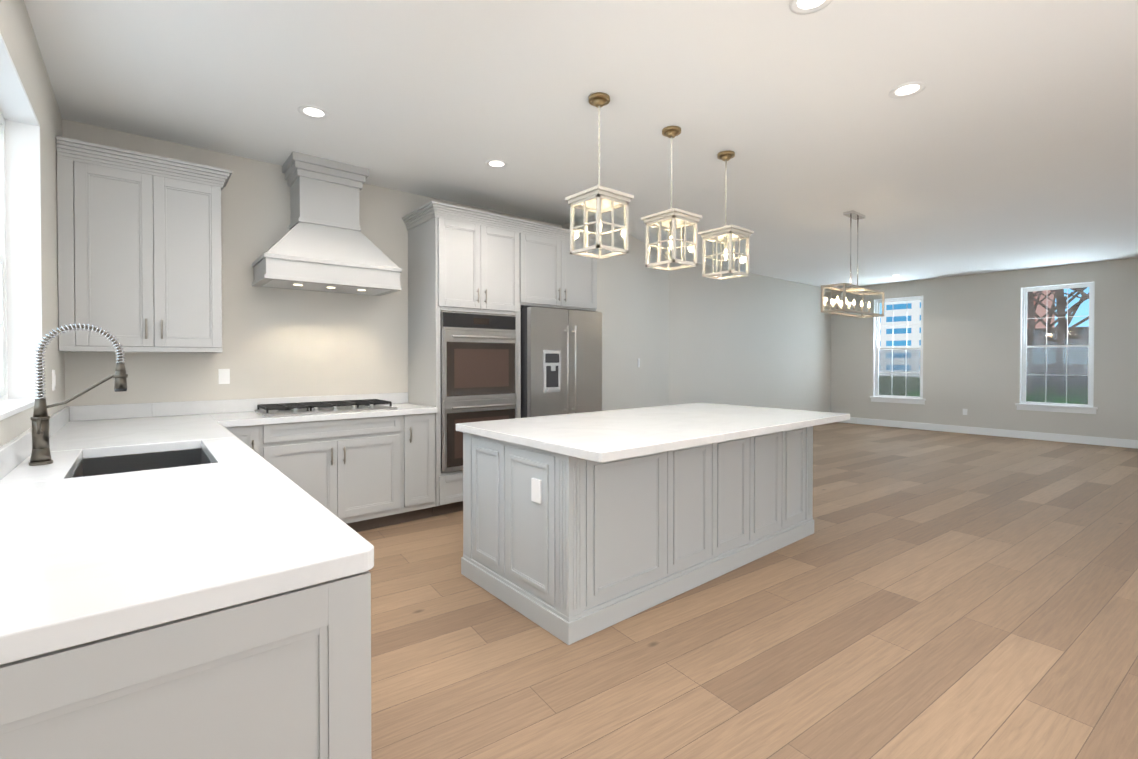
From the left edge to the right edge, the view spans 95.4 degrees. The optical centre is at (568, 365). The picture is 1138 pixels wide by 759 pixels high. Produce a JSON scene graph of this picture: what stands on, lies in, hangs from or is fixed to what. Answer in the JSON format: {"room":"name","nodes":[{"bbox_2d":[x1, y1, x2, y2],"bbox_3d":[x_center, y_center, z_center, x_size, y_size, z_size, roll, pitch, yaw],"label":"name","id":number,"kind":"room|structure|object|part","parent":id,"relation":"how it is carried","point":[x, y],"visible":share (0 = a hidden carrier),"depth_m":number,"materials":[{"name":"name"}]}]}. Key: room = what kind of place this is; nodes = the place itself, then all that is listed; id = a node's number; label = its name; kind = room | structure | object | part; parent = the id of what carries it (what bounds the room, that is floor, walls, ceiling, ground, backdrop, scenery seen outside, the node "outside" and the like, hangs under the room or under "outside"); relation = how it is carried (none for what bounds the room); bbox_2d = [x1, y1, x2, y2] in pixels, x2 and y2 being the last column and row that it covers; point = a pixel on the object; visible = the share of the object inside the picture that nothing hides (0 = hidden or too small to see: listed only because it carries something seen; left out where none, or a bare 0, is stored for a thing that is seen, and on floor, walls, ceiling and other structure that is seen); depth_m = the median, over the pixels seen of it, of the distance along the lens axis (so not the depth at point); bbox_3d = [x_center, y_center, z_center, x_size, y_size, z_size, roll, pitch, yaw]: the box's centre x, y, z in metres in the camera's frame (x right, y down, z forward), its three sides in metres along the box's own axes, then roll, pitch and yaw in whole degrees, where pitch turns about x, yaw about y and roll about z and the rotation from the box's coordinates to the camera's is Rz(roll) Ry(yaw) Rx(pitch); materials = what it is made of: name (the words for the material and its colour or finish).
{"room":"kitchen","nodes":[
{"label":"kitchen","id":0,"kind":"room"},
{"bbox_2d":[0,0,64,446],"bbox_3d":[-1.020,-0.117,0.455,0.220,2.950,7.940,0,1,-40],"label":"wall","id":1,"kind":"structure","parent":0,"point":[18,35],"depth_m":2.73,"materials":[{"name":"beige paint"}]},
{"bbox_2d":[0,33,42,420],"bbox_3d":[-2.252,-0.512,1.964,0.194,1.410,1.600,0,1,-40],"label":"kitchen window","id":2,"kind":"structure","parent":1,"relation":"in","point":[20,268],"depth_m":2.57,"materials":[{"name":"white glass"}]},
{"bbox_2d":[52,370,55,390],"bbox_3d":[-2.942,0.083,2.956,0.010,0.116,0.072,0,1,-40],"label":"light switch","id":3,"kind":"object","parent":1,"relation":"attached to","point":[53,380],"visible":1,"depth_m":2.93,"materials":[{"name":"white plastic"}]},
{"bbox_2d":[62,119,561,420],"bbox_3d":[-1.776,-0.162,4.842,4.215,2.950,0.220,0,1,-40],"label":"wall","id":4,"kind":"structure","parent":0,"point":[279,342],"depth_m":4.15,"materials":[{"name":"beige paint"}]},
{"bbox_2d":[92,401,183,407],"bbox_3d":[-2.813,0.340,3.409,0.420,0.145,0.668,0,1,-40],"label":"backsplash","id":5,"kind":"structure","parent":4,"relation":"attached to","point":[160,404],"depth_m":3.64,"materials":[{"name":"white stone"}]},
{"bbox_2d":[56,136,231,352],"bbox_3d":[-2.857,-0.739,3.541,0.892,1.290,0.389,0,1,-40],"label":"upper cabinet","id":6,"kind":"object","parent":4,"relation":"attached to","point":[139,255],"visible":1,"depth_m":3.38,"materials":[{"name":"grey paint"}]},
{"bbox_2d":[218,369,229,383],"bbox_3d":[-2.648,0.082,3.973,0.072,0.116,0.009,0,1,-40],"label":"outlet","id":7,"kind":"object","parent":4,"relation":"attached to","point":[223,376],"visible":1,"depth_m":3.97,"materials":[{"name":"white plastic"}]},
{"bbox_2d":[252,151,401,295],"bbox_3d":[-1.950,-1.128,4.199,1.004,1.003,0.530,0,1,-40],"label":"wood range hood","id":8,"kind":"object","parent":4,"relation":"attached to","point":[324,244],"visible":1,"depth_m":4.09,"materials":[{"name":"grey paint"}]},
{"bbox_2d":[24,0,1137,287],"bbox_3d":[3.652,-1.694,4.572,12.690,0.120,8.340,0,1,-40],"label":"ceiling","id":9,"kind":"structure","parent":0,"point":[1006,140],"depth_m":3.23,"materials":[{"name":"white paint"}]},
{"bbox_2d":[297,105,329,119],"bbox_3d":[-1.633,-1.619,3.310,0.186,0.004,0.186,0,1,-40],"label":"recessed light","id":10,"kind":"object","parent":9,"relation":"in","point":[313,112],"visible":1,"depth_m":3.31,"materials":[{"name":"white paint"}]},
{"bbox_2d":[485,159,507,168],"bbox_3d":[-0.586,-1.628,4.178,0.186,0.004,0.186,0,1,-40],"label":"recessed light","id":11,"kind":"object","parent":9,"relation":"in","point":[496,163],"visible":1,"depth_m":4.17,"materials":[{"name":"white paint"}]},
{"bbox_2d":[565,92,633,258],"bbox_3d":[0.182,-1.149,3.131,0.294,0.939,0.294,0,1,-40],"label":"pendant lantern","id":12,"kind":"object","parent":9,"relation":"hanging from","point":[598,200],"visible":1,"depth_m":3.10,"materials":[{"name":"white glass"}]},
{"bbox_2d":[641,126,701,270],"bbox_3d":[0.706,-1.153,3.564,0.294,0.939,0.294,0,1,-40],"label":"pendant lantern","id":13,"kind":"object","parent":9,"relation":"hanging from","point":[670,221],"visible":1,"depth_m":3.53,"materials":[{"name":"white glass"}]},
{"bbox_2d":[698,151,753,279],"bbox_3d":[1.206,-1.158,3.979,0.294,0.939,0.294,0,1,-40],"label":"pendant lantern","id":14,"kind":"object","parent":9,"relation":"hanging from","point":[725,235],"visible":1,"depth_m":3.95,"materials":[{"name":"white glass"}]},
{"bbox_2d":[789,0,832,14],"bbox_3d":[1.069,-1.609,2.276,0.186,0.004,0.186,0,1,-40],"label":"recessed light","id":15,"kind":"object","parent":9,"relation":"in","point":[802,7],"visible":1,"depth_m":2.31,"materials":[{"name":"white paint"}]},
{"bbox_2d":[821,210,884,317],"bbox_3d":[3.092,-1.099,5.607,1.040,1.089,0.240,0,1,-40],"label":"linear chandelier","id":16,"kind":"object","parent":9,"relation":"hanging from","point":[853,214],"visible":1,"depth_m":5.55,"materials":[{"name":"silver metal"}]},
{"bbox_2d":[889,81,926,98],"bbox_3d":[1.985,-1.616,3.035,0.186,0.004,0.186,0,1,-40],"label":"recessed light","id":17,"kind":"object","parent":9,"relation":"in","point":[909,89],"visible":1,"depth_m":3.03,"materials":[{"name":"white paint"}]},
{"bbox_2d":[562,215,668,410],"bbox_3d":[0.838,-0.183,6.899,2.435,2.950,1.190,0,1,-40],"label":"wall","id":18,"kind":"structure","parent":0,"point":[632,298],"depth_m":6.64,"materials":[{"name":"beige paint"}]},
{"bbox_2d":[357,422,1137,758],"bbox_3d":[3.652,1.375,4.604,12.690,0.120,8.340,0,1,-40],"label":"floor","id":19,"kind":"structure","parent":0,"point":[923,594],"depth_m":2.54,"materials":[{"name":"brown wood"}]},
{"bbox_2d":[0,571,370,758],"bbox_3d":[-0.905,0.894,1.096,0.757,0.916,0.598,0,1,-40],"label":"base cabinet","id":20,"kind":"object","parent":19,"relation":"on","point":[285,675],"depth_m":0.94,"materials":[{"name":"grey paint"}]},
{"bbox_2d":[0,400,373,664],"bbox_3d":[-1.866,0.352,2.265,0.777,0.145,3.638,0,1,-40],"label":"countertop","id":21,"kind":"structure","parent":20,"relation":"on","point":[87,559],"depth_m":1.21,"materials":[{"name":"white stone"}]},
{"bbox_2d":[28,323,127,465],"bbox_3d":[-1.932,0.105,2.040,0.294,0.553,0.168,0,1,-40],"label":"pull-down faucet","id":22,"kind":"object","parent":21,"relation":"on","point":[40,452],"visible":1,"depth_m":2.01,"materials":[{"name":"silver metal"}]},
{"bbox_2d":[71,448,210,477],"bbox_3d":[-1.796,0.547,2.197,0.464,0.242,0.784,0,1,-40],"label":"undermount sink","id":23,"kind":"object","parent":21,"relation":"in","point":[123,463],"visible":0.02,"depth_m":2.47,"materials":[{"name":"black metal"}]},
{"bbox_2d":[226,424,275,467],"bbox_3d":[-2.422,0.867,3.772,0.363,0.916,0.618,0,1,-40],"label":"base cabinet","id":24,"kind":"object","parent":19,"relation":"on","point":[260,438],"depth_m":3.61,"materials":[{"name":"grey paint"}]},
{"bbox_2d":[276,415,403,531],"bbox_3d":[-1.977,0.863,4.140,1.072,0.916,0.618,0,1,-40],"label":"base cabinet","id":25,"kind":"object","parent":19,"relation":"on","point":[354,468],"depth_m":4.00,"materials":[{"name":"grey paint"}]},
{"bbox_2d":[212,392,436,424],"bbox_3d":[-1.915,0.333,4.154,1.553,0.145,0.668,0,1,-40],"label":"countertop","id":26,"kind":"structure","parent":25,"relation":"on","point":[400,400],"depth_m":4.12,"materials":[{"name":"white stone"}]},
{"bbox_2d":[254,399,397,416],"bbox_3d":[-1.950,0.331,4.184,0.960,0.056,0.500,0,1,-40],"label":"gas cooktop","id":27,"kind":"object","parent":26,"relation":"in","point":[283,409],"visible":1,"depth_m":4.07,"materials":[{"name":"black metal"}]},
{"bbox_2d":[404,413,435,521],"bbox_3d":[-1.449,0.858,4.578,0.300,0.916,0.618,0,1,-40],"label":"base cabinet","id":28,"kind":"object","parent":19,"relation":"on","point":[419,429],"depth_m":4.36,"materials":[{"name":"grey paint"}]},
{"bbox_2d":[402,201,596,515],"bbox_3d":[-0.604,-0.043,5.212,1.930,2.705,0.703,0,1,-40],"label":"oven cabinet","id":29,"kind":"object","parent":19,"relation":"on","point":[463,259],"depth_m":4.69,"materials":[{"name":"grey paint"}]},
{"bbox_3d":[-0.955,0.223,4.893,0.760,1.400,0.656,0,1,-40],"label":"double wall oven","id":30,"kind":"part","parent":29,"relation":"part of","materials":[{"name":"silver metal"}]},
{"bbox_2d":[521,306,601,417],"bbox_3d":[-0.209,0.364,5.459,0.930,1.885,0.775,0,1,-40],"label":"refrigerator","id":31,"kind":"object","parent":19,"relation":"on","point":[561,361],"visible":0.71,"depth_m":5.13,"materials":[{"name":"grey metal"}]},
{"bbox_2d":[461,432,676,644],"bbox_3d":[-0.052,0.873,3.129,0.763,0.916,1.076,0,1,-40],"label":"base cabinet","id":32,"kind":"object","parent":19,"relation":"on","point":[567,550],"depth_m":2.74,"materials":[{"name":"grey paint"}]},
{"bbox_2d":[456,403,849,462],"bbox_3d":[0.699,0.388,3.601,2.585,0.044,1.360,0,1,-40],"label":"countertop","id":33,"kind":"structure","parent":32,"relation":"on","point":[604,436],"depth_m":3.12,"materials":[{"name":"white stone"}]},
{"bbox_2d":[673,442,720,596],"bbox_3d":[0.381,0.870,3.488,0.501,0.916,1.076,0,1,-40],"label":"base cabinet","id":34,"kind":"object","parent":19,"relation":"on","point":[698,467],"depth_m":3.13,"materials":[{"name":"grey paint"}]},
{"bbox_2d":[721,437,752,574],"bbox_3d":[0.716,0.867,3.765,0.430,0.916,1.076,0,1,-40],"label":"base cabinet","id":35,"kind":"object","parent":19,"relation":"on","point":[736,455],"depth_m":3.40,"materials":[{"name":"grey paint"}]},
{"bbox_2d":[753,431,784,560],"bbox_3d":[1.047,0.864,4.039,0.430,0.916,1.076,0,1,-40],"label":"base cabinet","id":36,"kind":"object","parent":19,"relation":"on","point":[768,449],"depth_m":3.65,"materials":[{"name":"grey paint"}]},
{"bbox_2d":[785,426,813,545],"bbox_3d":[1.400,0.861,4.332,0.489,0.916,1.076,0,1,-40],"label":"base cabinet","id":37,"kind":"object","parent":19,"relation":"on","point":[799,522],"depth_m":3.93,"materials":[{"name":"grey paint"}]},
{"bbox_2d":[669,258,831,411],"bbox_3d":[3.706,-0.214,9.906,5.819,2.950,0.220,0,1,-40],"label":"wall","id":38,"kind":"structure","parent":0,"point":[754,340],"depth_m":9.38,"materials":[{"name":"beige paint"}]},
{"bbox_2d":[831,258,1137,439],"bbox_3d":[8.523,-0.200,8.482,0.220,2.950,8.119,0,1,-40],"label":"wall","id":39,"kind":"structure","parent":0,"point":[971,344],"depth_m":9.41,"materials":[{"name":"beige paint"}]},
{"bbox_2d":[870,295,925,404],"bbox_3d":[6.727,-0.314,10.565,0.186,2.145,1.000,0,1,-40],"label":"living room window","id":40,"kind":"structure","parent":39,"relation":"in","point":[877,396],"depth_m":10.64,"materials":[{"name":"white paint"}]},
{"bbox_2d":[840,417,1137,448],"bbox_3d":[3.651,1.250,4.604,12.247,0.130,7.900,0,1,-40],"label":"baseboard","id":41,"kind":"structure","parent":39,"relation":"attached to","point":[1115,442],"depth_m":9.22,"materials":[{"name":"white paint"}]},
{"bbox_2d":[1015,281,1097,413],"bbox_3d":[8.235,-0.295,8.746,0.186,2.145,1.015,0,1,-40],"label":"living room window","id":42,"kind":"structure","parent":39,"relation":"in","point":[1065,407],"depth_m":8.78,"materials":[{"name":"white paint"}]},
{"label":"outside","id":43,"kind":"structure","parent":0,"visible":0},
{"bbox_2d":[879,376,1087,395],"bbox_3d":[32.654,1.275,39.880,76.970,0.050,100.000,0,1,-40],"label":"lawn","id":44,"kind":"structure","parent":43,"point":[916,386],"depth_m":30.56,"materials":[{"name":"green plant"}]},
{"bbox_2d":[879,300,920,376],"bbox_3d":[29.575,-4.688,66.232,10.000,11.270,31.400,0,1,-40],"label":"office building","id":45,"kind":"structure","parent":44,"relation":"on","point":[912,321],"depth_m":53.02,"materials":[{"name":"white concrete"}]},
{"bbox_2d":[908,390,1087,403],"bbox_3d":[12.701,1.128,8.141,1.000,0.898,12.600,0,1,-40],"label":"hedge","id":46,"kind":"object","parent":44,"relation":"on","point":[1043,396],"depth_m":10.75,"materials":[{"name":"green plant"}]},
{"bbox_2d":[1027,290,1054,328],"bbox_3d":[35.588,-3.168,40.188,6.000,8.770,2.400,0,1,-40],"label":"brick building","id":47,"kind":"structure","parent":44,"relation":"on","point":[1047,302],"depth_m":38.11,"materials":[{"name":"brick"}]},
{"bbox_2d":[1026,327,1088,386],"bbox_3d":[40.308,-0.421,21.203,1.000,3.670,41.500,0,1,-40],"label":"fence","id":48,"kind":"object","parent":44,"relation":"on","point":[1078,338],"depth_m":31.90,"materials":[{"name":"grey"}]},
{"bbox_2d":[1027,287,1088,394],"bbox_3d":[15.772,-3.066,16.335,11.385,9.063,10.342,0,1,-40],"label":"trees","id":49,"kind":"object","parent":44,"relation":"on","point":[1031,308],"depth_m":13.94,"materials":[{"name":"brown plant"}]},
{"bbox_2d":[880,287,1088,326],"bbox_3d":[59.939,-28.350,68.686,0.200,62.000,150.000,0,1,-40],"label":"sky","id":50,"kind":"structure","parent":43,"point":[1083,312],"depth_m":64.40,"materials":[{"name":"blue"}]}
]}

